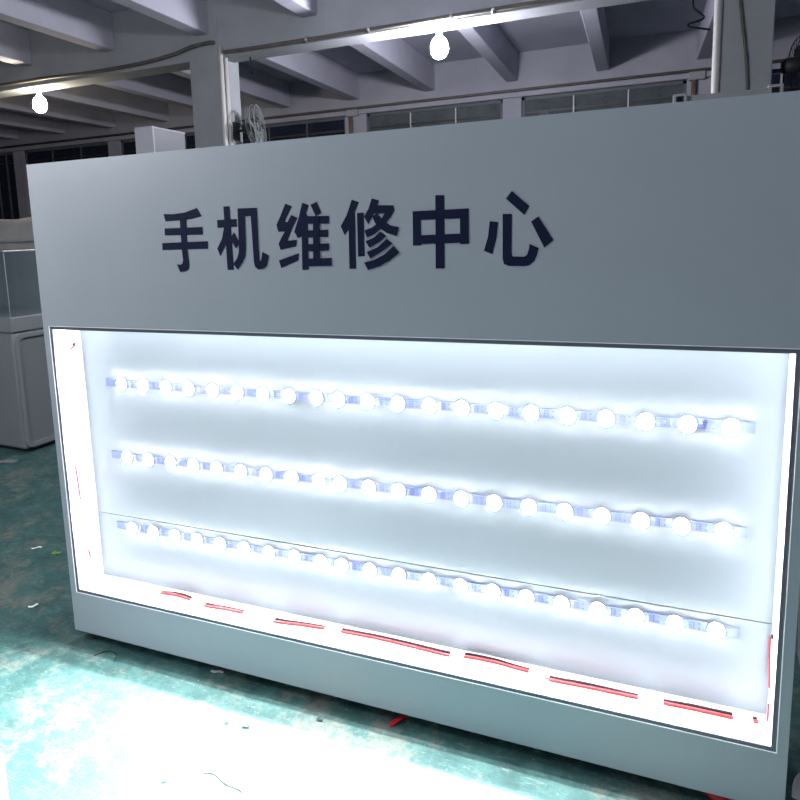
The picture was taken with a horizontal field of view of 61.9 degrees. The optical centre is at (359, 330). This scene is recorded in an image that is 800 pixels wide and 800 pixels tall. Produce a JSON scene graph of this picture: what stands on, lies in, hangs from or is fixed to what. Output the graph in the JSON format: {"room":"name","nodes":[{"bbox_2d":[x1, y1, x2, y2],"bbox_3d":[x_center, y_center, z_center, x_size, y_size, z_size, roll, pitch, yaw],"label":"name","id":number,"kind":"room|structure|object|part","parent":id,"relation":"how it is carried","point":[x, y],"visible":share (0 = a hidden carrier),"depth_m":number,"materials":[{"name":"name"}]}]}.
{"room":"factory workshop","nodes":[
{"label":"factory workshop","id":0,"kind":"room"},
{"bbox_2d":[0,443,799,799],"bbox_3d":[-1.914,1.018,4.717,20.200,0.100,15.200,2,9,22],"label":"floor","id":1,"kind":"structure","parent":0,"point":[76,724],"depth_m":2.14,"materials":[{"name":"green paint"}]},
{"bbox_2d":[0,751,8,799],"bbox_3d":[-1.195,1.259,1.576,0.420,0.302,0.500,2,9,22],"label":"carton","id":2,"kind":"object","parent":1,"relation":"on","point":[4,795],"visible":1,"depth_m":1.70,"materials":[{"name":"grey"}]},
{"bbox_2d":[0,459,17,462],"bbox_3d":[-2.583,0.961,4.877,0.140,0.007,0.069,-3,9,-6],"label":"scrap","id":3,"kind":"object","parent":1,"relation":"on","point":[7,460],"visible":1,"depth_m":4.87,"materials":[{"name":"white paper"}]},
{"bbox_2d":[0,217,34,251],"bbox_3d":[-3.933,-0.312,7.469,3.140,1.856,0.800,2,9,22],"label":"countertop","id":4,"kind":"structure","parent":1,"relation":"on","point":[15,234],"depth_m":6.82,"materials":[{"name":"grey"}]},
{"bbox_2d":[0,249,54,451],"bbox_3d":[-2.999,0.112,5.497,1.332,1.535,0.644,2,9,26],"label":"display showcase","id":5,"kind":"object","parent":1,"relation":"on","point":[26,416],"visible":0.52,"depth_m":5.10,"materials":[{"name":"grey paint"}]},
{"bbox_3d":[-2.890,-0.436,5.689,1.278,0.465,0.018,2,9,26],"label":"door","id":6,"kind":"part","parent":5,"relation":"part of","materials":[{"name":"clear glass"}]},
{"bbox_2d":[0,306,42,332],"bbox_3d":[-3.011,-0.106,5.467,1.322,0.114,0.644,2,9,26],"label":"countertop","id":7,"kind":"structure","parent":5,"relation":"on","point":[23,318],"depth_m":5.04,"materials":[{"name":"grey paint"}]},
{"bbox_3d":[-2.410,0.419,5.252,0.004,0.810,0.560,2,9,26],"label":"panel","id":8,"kind":"part","parent":5,"relation":"part of","materials":[{"name":"grey metal"}]},
{"bbox_2d":[134,126,185,153],"bbox_3d":[-1.746,-0.541,6.161,0.194,2.545,0.458,2,9,22],"label":"box","id":9,"kind":"object","parent":1,"relation":"on","point":[148,139],"visible":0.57,"depth_m":5.82,"materials":[{"name":"grey"}]},
{"bbox_2d":[188,0,242,147],"bbox_3d":[-1.626,-1.662,7.881,0.400,4.245,0.405,2,9,22],"label":"column","id":10,"kind":"structure","parent":1,"relation":"on","point":[204,66],"depth_m":7.55,"materials":[{"name":"grey paint"}]},
{"bbox_2d":[217,46,227,145],"bbox_3d":[-1.488,-1.339,7.649,0.053,3.665,0.056,2,9,22],"label":"drain pipe","id":11,"kind":"object","parent":10,"relation":"attached to","point":[220,54],"visible":0.34,"depth_m":7.44,"materials":[{"name":"grey plastic"}]},
{"bbox_2d":[223,58,232,144],"bbox_3d":[-1.446,-1.296,7.726,0.053,3.555,0.056,2,9,22],"label":"drain pipe","id":12,"kind":"object","parent":10,"relation":"attached to","point":[225,60],"visible":0.31,"depth_m":7.51,"materials":[{"name":"grey plastic"}]},
{"bbox_2d":[232,104,265,142],"bbox_3d":[-1.287,-2.336,7.622,0.374,0.477,0.479,-1,9,5],"label":"wall fan","id":13,"kind":"object","parent":10,"relation":"attached to","point":[249,126],"visible":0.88,"depth_m":7.63,"materials":[{"name":"grey metal"}]},
{"bbox_3d":[-1.435,-2.320,7.751,0.020,0.200,0.120,2,9,22],"label":"wall plate","id":14,"kind":"part","parent":13,"relation":"part of","materials":[{"name":"black metal"}]},
{"bbox_3d":[-1.274,-2.345,7.680,0.169,0.147,0.140,2,9,22],"label":"motor","id":15,"kind":"part","parent":13,"relation":"part of","materials":[{"name":"black metal"}]},
{"bbox_2d":[210,670,223,672],"bbox_3d":[-0.523,1.253,2.442,0.050,0.007,0.012,1,9,17],"label":"paper scrap","id":16,"kind":"object","parent":1,"relation":"on","point":[212,671],"visible":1,"depth_m":2.44,"materials":[{"name":"white paper"}]},
{"bbox_2d":[204,772,242,799],"bbox_3d":[-0.393,1.327,1.943,0.168,0.002,0.026,5,11,38],"label":"thread","id":17,"kind":"object","parent":1,"relation":"on","point":[207,772],"visible":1,"depth_m":1.95,"materials":[{"name":"fabric"}]},
{"bbox_2d":[389,714,407,726],"bbox_3d":[0.172,1.263,2.198,0.182,0.013,0.024,-8,10,-35],"label":"strap","id":18,"kind":"object","parent":1,"relation":"on","point":[403,716],"visible":0.52,"depth_m":2.16,"materials":[{"name":"red plastic"}]},
{"bbox_2d":[26,90,799,799],"bbox_3d":[0.021,0.327,2.236,2.438,1.865,0.364,2,9,22],"label":"display counter","id":19,"kind":"object","parent":1,"relation":"on","point":[491,428],"visible":1,"depth_m":2.01,"materials":[{"name":"grey metal"}]},
{"bbox_3d":[-1.113,0.498,2.635,0.009,1.090,0.154,2,9,22],"label":"lining panel","id":20,"kind":"part","parent":19,"relation":"part of","materials":[{"name":"white plastic"}]},
{"bbox_3d":[0.010,1.062,2.252,2.386,0.012,0.142,2,9,22],"label":"lining panel","id":21,"kind":"part","parent":19,"relation":"part of","materials":[{"name":"white"}]},
{"bbox_3d":[1.100,0.558,1.720,0.009,1.090,0.154,2,9,22],"label":"lining panel","id":22,"kind":"part","parent":19,"relation":"part of","materials":[{"name":"white plastic"}]},
{"bbox_2d":[705,792,730,799],"bbox_3d":[0.994,1.280,1.845,0.068,0.030,0.068,2,9,22],"label":"scrap","id":23,"kind":"object","parent":1,"relation":"on","point":[711,796],"visible":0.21,"depth_m":1.82,"materials":[{"name":"red metal"}]},
{"bbox_2d":[673,83,783,102],"bbox_3d":[1.825,-0.082,3.401,0.500,2.205,0.080,2,9,22],"label":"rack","id":24,"kind":"object","parent":1,"relation":"on","point":[775,88],"visible":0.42,"depth_m":3.23,"materials":[{"name":"grey metal"}]},
{"bbox_3d":[1.609,-1.150,3.346,0.036,0.038,0.015,2,9,22],"label":"head plate","id":25,"kind":"part","parent":24,"relation":"part of","materials":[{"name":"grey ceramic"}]},
{"bbox_3d":[1.988,-1.140,3.189,0.036,0.038,0.015,2,9,22],"label":"head plate","id":26,"kind":"part","parent":24,"relation":"part of","materials":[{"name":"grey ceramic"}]},
{"bbox_2d":[719,0,775,92],"bbox_3d":[3.316,-1.529,5.837,0.400,4.245,0.405,2,9,22],"label":"column","id":27,"kind":"structure","parent":1,"relation":"on","point":[759,15],"depth_m":5.52,"materials":[{"name":"grey paint"}]},
{"bbox_2d":[711,0,722,92],"bbox_3d":[3.036,-1.503,5.725,0.061,4.245,0.064,2,9,22],"label":"drain pipe","id":28,"kind":"object","parent":27,"relation":"attached to","point":[718,4],"visible":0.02,"depth_m":5.57,"materials":[{"name":"grey plastic"}]},
{"bbox_2d":[739,0,748,89],"bbox_3d":[3.219,-1.349,5.666,0.124,3.945,0.030,2,9,22],"label":"cable","id":29,"kind":"object","parent":27,"relation":"attached to","point":[740,1],"visible":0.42,"depth_m":5.50,"materials":[{"name":"grey plastic"}]},
{"bbox_2d":[772,36,799,90],"bbox_3d":[3.654,-2.232,5.573,0.374,0.477,0.479,-1,9,5],"label":"wall fan","id":30,"kind":"object","parent":27,"relation":"attached to","point":[789,66],"visible":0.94,"depth_m":5.61,"materials":[{"name":"black metal"}]},
{"bbox_3d":[3.575,-2.228,5.672,0.130,0.061,0.036,2,9,22],"label":"arm","id":31,"kind":"part","parent":30,"relation":"part of","materials":[{"name":"grey ceramic"}]},
{"bbox_3d":[3.667,-2.241,5.631,0.169,0.147,0.140,2,9,22],"label":"motor","id":32,"kind":"part","parent":30,"relation":"part of","materials":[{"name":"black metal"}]},
{"bbox_2d":[792,772,799,799],"bbox_3d":[1.248,1.278,1.859,0.059,0.007,0.120,6,12,43],"label":"scrap","id":33,"kind":"object","parent":1,"relation":"on","point":[796,783],"visible":1,"depth_m":1.86,"materials":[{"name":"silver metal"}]},
{"bbox_2d":[798,586,799,664],"bbox_3d":[1.589,0.946,1.980,0.514,0.610,0.514,2,9,22],"label":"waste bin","id":34,"kind":"object","parent":1,"relation":"on","point":[799,586],"visible":0.46,"depth_m":2.08,"materials":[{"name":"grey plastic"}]},
{"bbox_2d":[0,15,799,218],"bbox_3d":[0.955,-2.283,11.439,20.200,4.245,0.240,2,9,22],"label":"wall","id":35,"kind":"structure","parent":0,"point":[672,51],"depth_m":10.64,"materials":[{"name":"grey paint"}]},
{"bbox_2d":[0,152,19,219],"bbox_3d":[-8.001,-2.800,15.001,0.905,2.320,0.162,2,9,22],"label":"window","id":36,"kind":"structure","parent":35,"relation":"in","point":[9,208],"depth_m":14.94,"materials":[{"name":"black glass"}]},
{"bbox_3d":[-7.981,-2.827,15.046,0.262,2.190,0.008,2,9,22],"label":"pane","id":37,"kind":"part","parent":36,"relation":"part of","materials":[{"name":"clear glass"}]},
{"bbox_3d":[-7.981,-2.827,15.047,0.905,2.280,0.050,2,9,22],"label":"frame","id":38,"kind":"part","parent":36,"relation":"part of","materials":[{"name":"grey metal"}]},
{"bbox_3d":[-7.703,-2.820,14.931,0.262,2.190,0.008,2,9,22],"label":"pane","id":39,"kind":"part","parent":36,"relation":"part of","materials":[{"name":"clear glass"}]},
{"bbox_2d":[25,142,108,206],"bbox_3d":[-6.211,-2.751,14.260,2.390,2.320,0.162,2,9,22],"label":"window","id":40,"kind":"structure","parent":35,"relation":"in","point":[96,150],"depth_m":14.14,"materials":[{"name":"black glass"}]},
{"bbox_3d":[-6.928,-2.799,14.610,0.757,2.190,0.008,2,9,22],"label":"pane","id":41,"kind":"part","parent":40,"relation":"part of","materials":[{"name":"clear glass"}]},
{"bbox_3d":[-6.192,-2.779,14.306,0.757,2.190,0.008,2,9,22],"label":"pane","id":42,"kind":"part","parent":40,"relation":"part of","materials":[{"name":"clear glass"}]},
{"bbox_3d":[-5.456,-2.759,14.001,0.757,2.190,0.008,2,9,22],"label":"pane","id":43,"kind":"part","parent":40,"relation":"part of","materials":[{"name":"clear glass"}]},
{"bbox_2d":[121,133,195,154],"bbox_3d":[-3.735,-2.684,13.236,2.390,2.320,0.162,2,9,22],"label":"window","id":44,"kind":"structure","parent":35,"relation":"in","point":[128,147],"depth_m":13.46,"materials":[{"name":"black glass"}]},
{"bbox_3d":[-4.452,-2.732,13.586,0.757,2.190,0.008,2,9,22],"label":"pane","id":45,"kind":"part","parent":44,"relation":"part of","materials":[{"name":"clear glass"}]},
{"bbox_3d":[-2.980,-2.692,12.977,0.757,2.190,0.008,2,9,22],"label":"pane","id":46,"kind":"part","parent":44,"relation":"part of","materials":[{"name":"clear glass"}]},
{"bbox_2d":[242,117,344,143],"bbox_3d":[-1.285,-2.618,12.223,2.335,2.320,0.162,2,9,22],"label":"window","id":47,"kind":"structure","parent":35,"relation":"in","point":[330,126],"depth_m":12.00,"materials":[{"name":"black glass"}]},
{"bbox_3d":[-1.984,-2.666,12.566,0.738,2.190,0.008,2,9,22],"label":"pane","id":48,"kind":"part","parent":47,"relation":"part of","materials":[{"name":"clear glass"}]},
{"bbox_3d":[-1.266,-2.646,12.268,0.738,2.190,0.008,2,9,22],"label":"pane","id":49,"kind":"part","parent":47,"relation":"part of","materials":[{"name":"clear glass"}]},
{"bbox_3d":[-1.265,-2.646,12.269,2.335,2.280,0.050,2,9,22],"label":"frame","id":50,"kind":"part","parent":47,"relation":"part of","materials":[{"name":"grey metal"}]},
{"bbox_3d":[-0.546,-2.627,11.971,0.738,2.190,0.008,2,9,22],"label":"pane","id":51,"kind":"part","parent":47,"relation":"part of","materials":[{"name":"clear glass"}]},
{"bbox_2d":[346,109,358,133],"bbox_3d":[-0.064,-1.993,11.729,0.210,3.655,0.085,2,9,22],"label":"pipe","id":52,"kind":"object","parent":35,"relation":"attached to","point":[349,113],"visible":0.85,"depth_m":11.46,"materials":[{"name":"metal"}]},
{"bbox_2d":[0,63,780,152],"bbox_3d":[0.848,-3.734,11.085,20.200,0.075,0.048,2,9,22],"label":"ledge","id":53,"kind":"object","parent":35,"relation":"attached to","point":[777,65],"visible":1,"depth_m":10.85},
{"bbox_2d":[0,59,784,148],"bbox_3d":[0.845,-3.800,11.072,20.000,0.042,0.044,2,9,22],"label":"conduit pipe","id":54,"kind":"object","parent":35,"relation":"attached to","point":[777,60],"visible":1,"depth_m":10.84,"materials":[{"name":"grey metal"}]},
{"bbox_2d":[367,100,502,131],"bbox_3d":[1.242,-2.550,11.178,2.335,2.320,0.162,2,9,22],"label":"window","id":55,"kind":"structure","parent":35,"relation":"in","point":[489,110],"depth_m":11.04,"materials":[{"name":"grey glass"}]},
{"bbox_3d":[0.542,-2.597,11.520,0.738,2.190,0.008,2,9,22],"label":"pane","id":56,"kind":"part","parent":55,"relation":"part of","materials":[{"name":"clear glass"}]},
{"bbox_3d":[1.261,-2.578,11.223,0.738,2.190,0.008,2,9,22],"label":"pane","id":57,"kind":"part","parent":55,"relation":"part of","materials":[{"name":"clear glass"}]},
{"bbox_3d":[1.980,-2.559,10.926,0.738,2.190,0.008,2,9,22],"label":"pane","id":58,"kind":"part","parent":55,"relation":"part of","materials":[{"name":"clear glass"}]},
{"bbox_2d":[522,80,782,116],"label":"window","id":59,"kind":"structure","parent":35,"relation":"in","point":[657,93],"depth_m":10.05,"materials":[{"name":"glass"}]},
{"bbox_3d":[2.967,-2.532,10.517,0.738,2.190,0.008,2,9,22],"label":"pane","id":60,"kind":"part","parent":59,"relation":"part of","materials":[{"name":"clear glass"}]},
{"bbox_3d":[3.686,-2.513,10.220,0.738,2.190,0.008,2,9,22],"label":"pane","id":61,"kind":"part","parent":59,"relation":"part of","materials":[{"name":"clear glass"}]},
{"bbox_3d":[4.405,-2.493,9.923,0.738,2.190,0.008,2,9,22],"label":"pane","id":62,"kind":"part","parent":59,"relation":"part of","materials":[{"name":"clear glass"}]},
{"bbox_2d":[689,70,705,94],"bbox_3d":[4.851,-1.860,9.696,0.210,3.655,0.085,2,9,22],"label":"pipe","id":63,"kind":"object","parent":35,"relation":"attached to","point":[697,75],"visible":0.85,"depth_m":9.42,"materials":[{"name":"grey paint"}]},
{"bbox_2d":[771,73,799,91],"bbox_3d":[6.193,-2.417,9.130,2.335,2.320,0.162,2,9,22],"label":"window","id":64,"kind":"structure","parent":35,"relation":"in","point":[776,77],"depth_m":9.15,"materials":[{"name":"glass"}]},
{"bbox_3d":[5.494,-2.464,9.472,0.738,2.190,0.008,2,9,22],"label":"pane","id":65,"kind":"part","parent":64,"relation":"part of","materials":[{"name":"clear glass"}]},
{"bbox_3d":[6.213,-2.445,9.175,0.738,2.190,0.008,2,9,22],"label":"pane","id":66,"kind":"part","parent":64,"relation":"part of","materials":[{"name":"clear glass"}]},
{"bbox_2d":[0,0,799,82],"bbox_3d":[-2.019,-3.319,4.181,20.200,0.150,15.440,2,9,22],"label":"ceiling","id":67,"kind":"structure","parent":0,"point":[649,17],"depth_m":9.25,"materials":[{"name":"concrete"}]},
{"bbox_2d":[0,125,18,139],"bbox_3d":[-8.298,-4.075,12.635,0.180,0.420,4.100,2,9,22],"label":"ceiling beam","id":68,"kind":"structure","parent":67,"relation":"attached to","point":[6,132],"depth_m":14.27,"materials":[{"name":"concrete"}]},
{"bbox_2d":[0,21,31,65],"bbox_3d":[-5.044,-3.271,6.528,0.180,0.430,4.200,2,9,22],"label":"ceiling beam","id":69,"kind":"structure","parent":67,"relation":"attached to","point":[15,49],"depth_m":8.21,"materials":[{"name":"concrete"}]},
{"bbox_2d":[0,110,64,133],"bbox_3d":[-7.061,-4.041,12.123,0.180,0.420,4.100,2,9,22],"label":"ceiling beam","id":70,"kind":"structure","parent":67,"relation":"attached to","point":[7,118],"depth_m":13.20,"materials":[{"name":"concrete"}]},
{"bbox_2d":[0,0,114,51],"bbox_3d":[-3.806,-3.238,6.016,0.180,0.430,4.200,2,9,22],"label":"ceiling beam","id":71,"kind":"structure","parent":67,"relation":"attached to","point":[79,22],"depth_m":7.26,"materials":[{"name":"concrete"}]},
{"bbox_2d":[0,94,114,128],"bbox_3d":[-5.823,-4.008,11.611,0.180,0.420,4.100,2,9,22],"label":"ceiling beam","id":72,"kind":"structure","parent":67,"relation":"attached to","point":[59,110],"depth_m":12.25,"materials":[{"name":"concrete"}]},
{"bbox_2d":[28,84,168,121],"bbox_3d":[-4.585,-3.975,11.099,0.180,0.420,4.100,2,9,22],"label":"ceiling beam","id":73,"kind":"structure","parent":67,"relation":"attached to","point":[96,96],"depth_m":11.58,"materials":[{"name":"concrete"}]},
{"bbox_2d":[97,73,192,108],"bbox_3d":[-3.347,-3.941,10.587,0.180,0.420,4.100,2,9,22],"label":"ceiling beam","id":74,"kind":"structure","parent":67,"relation":"attached to","point":[165,87],"depth_m":10.72,"materials":[{"name":"concrete"}]},
{"bbox_2d":[111,0,208,35],"bbox_3d":[-2.568,-3.204,5.504,0.180,0.430,4.200,2,9,22],"label":"ceiling beam","id":75,"kind":"structure","parent":67,"relation":"attached to","point":[189,16],"depth_m":6.95,"materials":[{"name":"concrete"}]},
{"bbox_2d":[171,63,289,107],"bbox_3d":[-2.109,-3.908,10.075,0.180,0.420,4.100,2,9,22],"label":"ceiling beam","id":76,"kind":"structure","parent":67,"relation":"attached to","point":[259,86],"depth_m":11.04,"materials":[{"name":"paint"}]},
{"bbox_2d":[274,0,316,17],"bbox_3d":[-1.330,-3.171,4.992,0.180,0.430,4.200,2,9,22],"label":"ceiling beam","id":77,"kind":"structure","parent":67,"relation":"attached to","point":[302,8],"depth_m":6.70,"materials":[{"name":"concrete"}]},
{"bbox_2d":[256,51,358,99],"bbox_3d":[-0.871,-3.874,9.563,0.180,0.420,4.100,2,9,22],"label":"ceiling beam","id":78,"kind":"structure","parent":67,"relation":"attached to","point":[312,67],"depth_m":10.02,"materials":[{"name":"concrete"}]},
{"bbox_2d":[0,0,646,97],"bbox_3d":[-0.772,-3.387,7.190,20.200,0.690,0.300,2,9,22],"label":"ceiling beam","id":79,"kind":"structure","parent":67,"relation":"attached to","point":[138,37],"depth_m":7.23,"materials":[{"name":"grey paint"}]},
{"bbox_2d":[32,87,46,112],"bbox_3d":[-4.157,-2.982,8.638,0.176,0.306,0.176,2,9,22],"label":"light bulb","id":80,"kind":"object","parent":79,"relation":"hanging from","point":[39,102],"visible":1,"depth_m":8.59,"materials":[{"name":"white glass"}]},
{"bbox_3d":[-4.156,-2.946,8.643,0.176,0.234,0.176,2,9,22],"label":"glass bulb","id":81,"kind":"part","parent":80,"relation":"part of","materials":[{"name":"white glass"}]},
{"bbox_2d":[0,40,214,86],"bbox_3d":[-4.316,-3.202,8.504,5.860,0.182,0.055,2,9,22],"label":"cable","id":82,"kind":"object","parent":79,"relation":"attached to","point":[210,42],"visible":1,"depth_m":7.92,"materials":[{"name":"grey plastic"}]},
{"bbox_2d":[222,0,566,53],"bbox_3d":[0.701,-3.010,6.440,4.786,0.060,0.060,2,9,22],"label":"conduit pipe","id":83,"kind":"object","parent":79,"relation":"attached to","point":[493,9],"visible":1,"depth_m":6.56,"materials":[{"name":"silver metal"}]},
{"bbox_2d":[430,24,447,59],"bbox_3d":[0.790,-2.848,6.592,0.176,0.306,0.176,2,9,22],"label":"light bulb","id":84,"kind":"object","parent":79,"relation":"hanging from","point":[439,46],"visible":1,"depth_m":6.54,"materials":[{"name":"white glass"}]},
{"bbox_2d":[349,38,434,90],"bbox_3d":[0.367,-3.841,9.051,0.180,0.420,4.100,2,9,22],"label":"ceiling beam","id":85,"kind":"structure","parent":67,"relation":"attached to","point":[396,55],"depth_m":9.47,"materials":[{"name":"concrete"}]},
{"bbox_2d":[457,23,517,81],"bbox_3d":[1.605,-3.808,8.539,0.180,0.420,4.100,2,9,22],"label":"ceiling beam","id":86,"kind":"structure","parent":67,"relation":"attached to","point":[489,40],"depth_m":8.91,"materials":[{"name":"concrete"}]},
{"bbox_2d":[580,7,609,70],"bbox_3d":[2.842,-3.774,8.027,0.180,0.420,4.100,2,9,22],"label":"ceiling beam","id":87,"kind":"structure","parent":67,"relation":"attached to","point":[594,20],"depth_m":8.22,"materials":[{"name":"paint"}]},
{"bbox_2d":[696,0,714,59],"bbox_3d":[4.080,-3.741,7.514,0.180,0.420,4.100,2,9,22],"label":"ceiling beam","id":88,"kind":"structure","parent":67,"relation":"attached to","point":[704,37],"depth_m":8.47,"materials":[{"name":"concrete"}]},
{"bbox_2d":[686,0,709,30],"bbox_3d":[3.343,-3.152,6.549,0.221,0.409,0.020,2,9,22],"label":"hanging wire","id":89,"kind":"object","parent":88,"relation":"hanging from","point":[693,6],"visible":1,"depth_m":6.55,"materials":[{"name":"black"}]}
]}

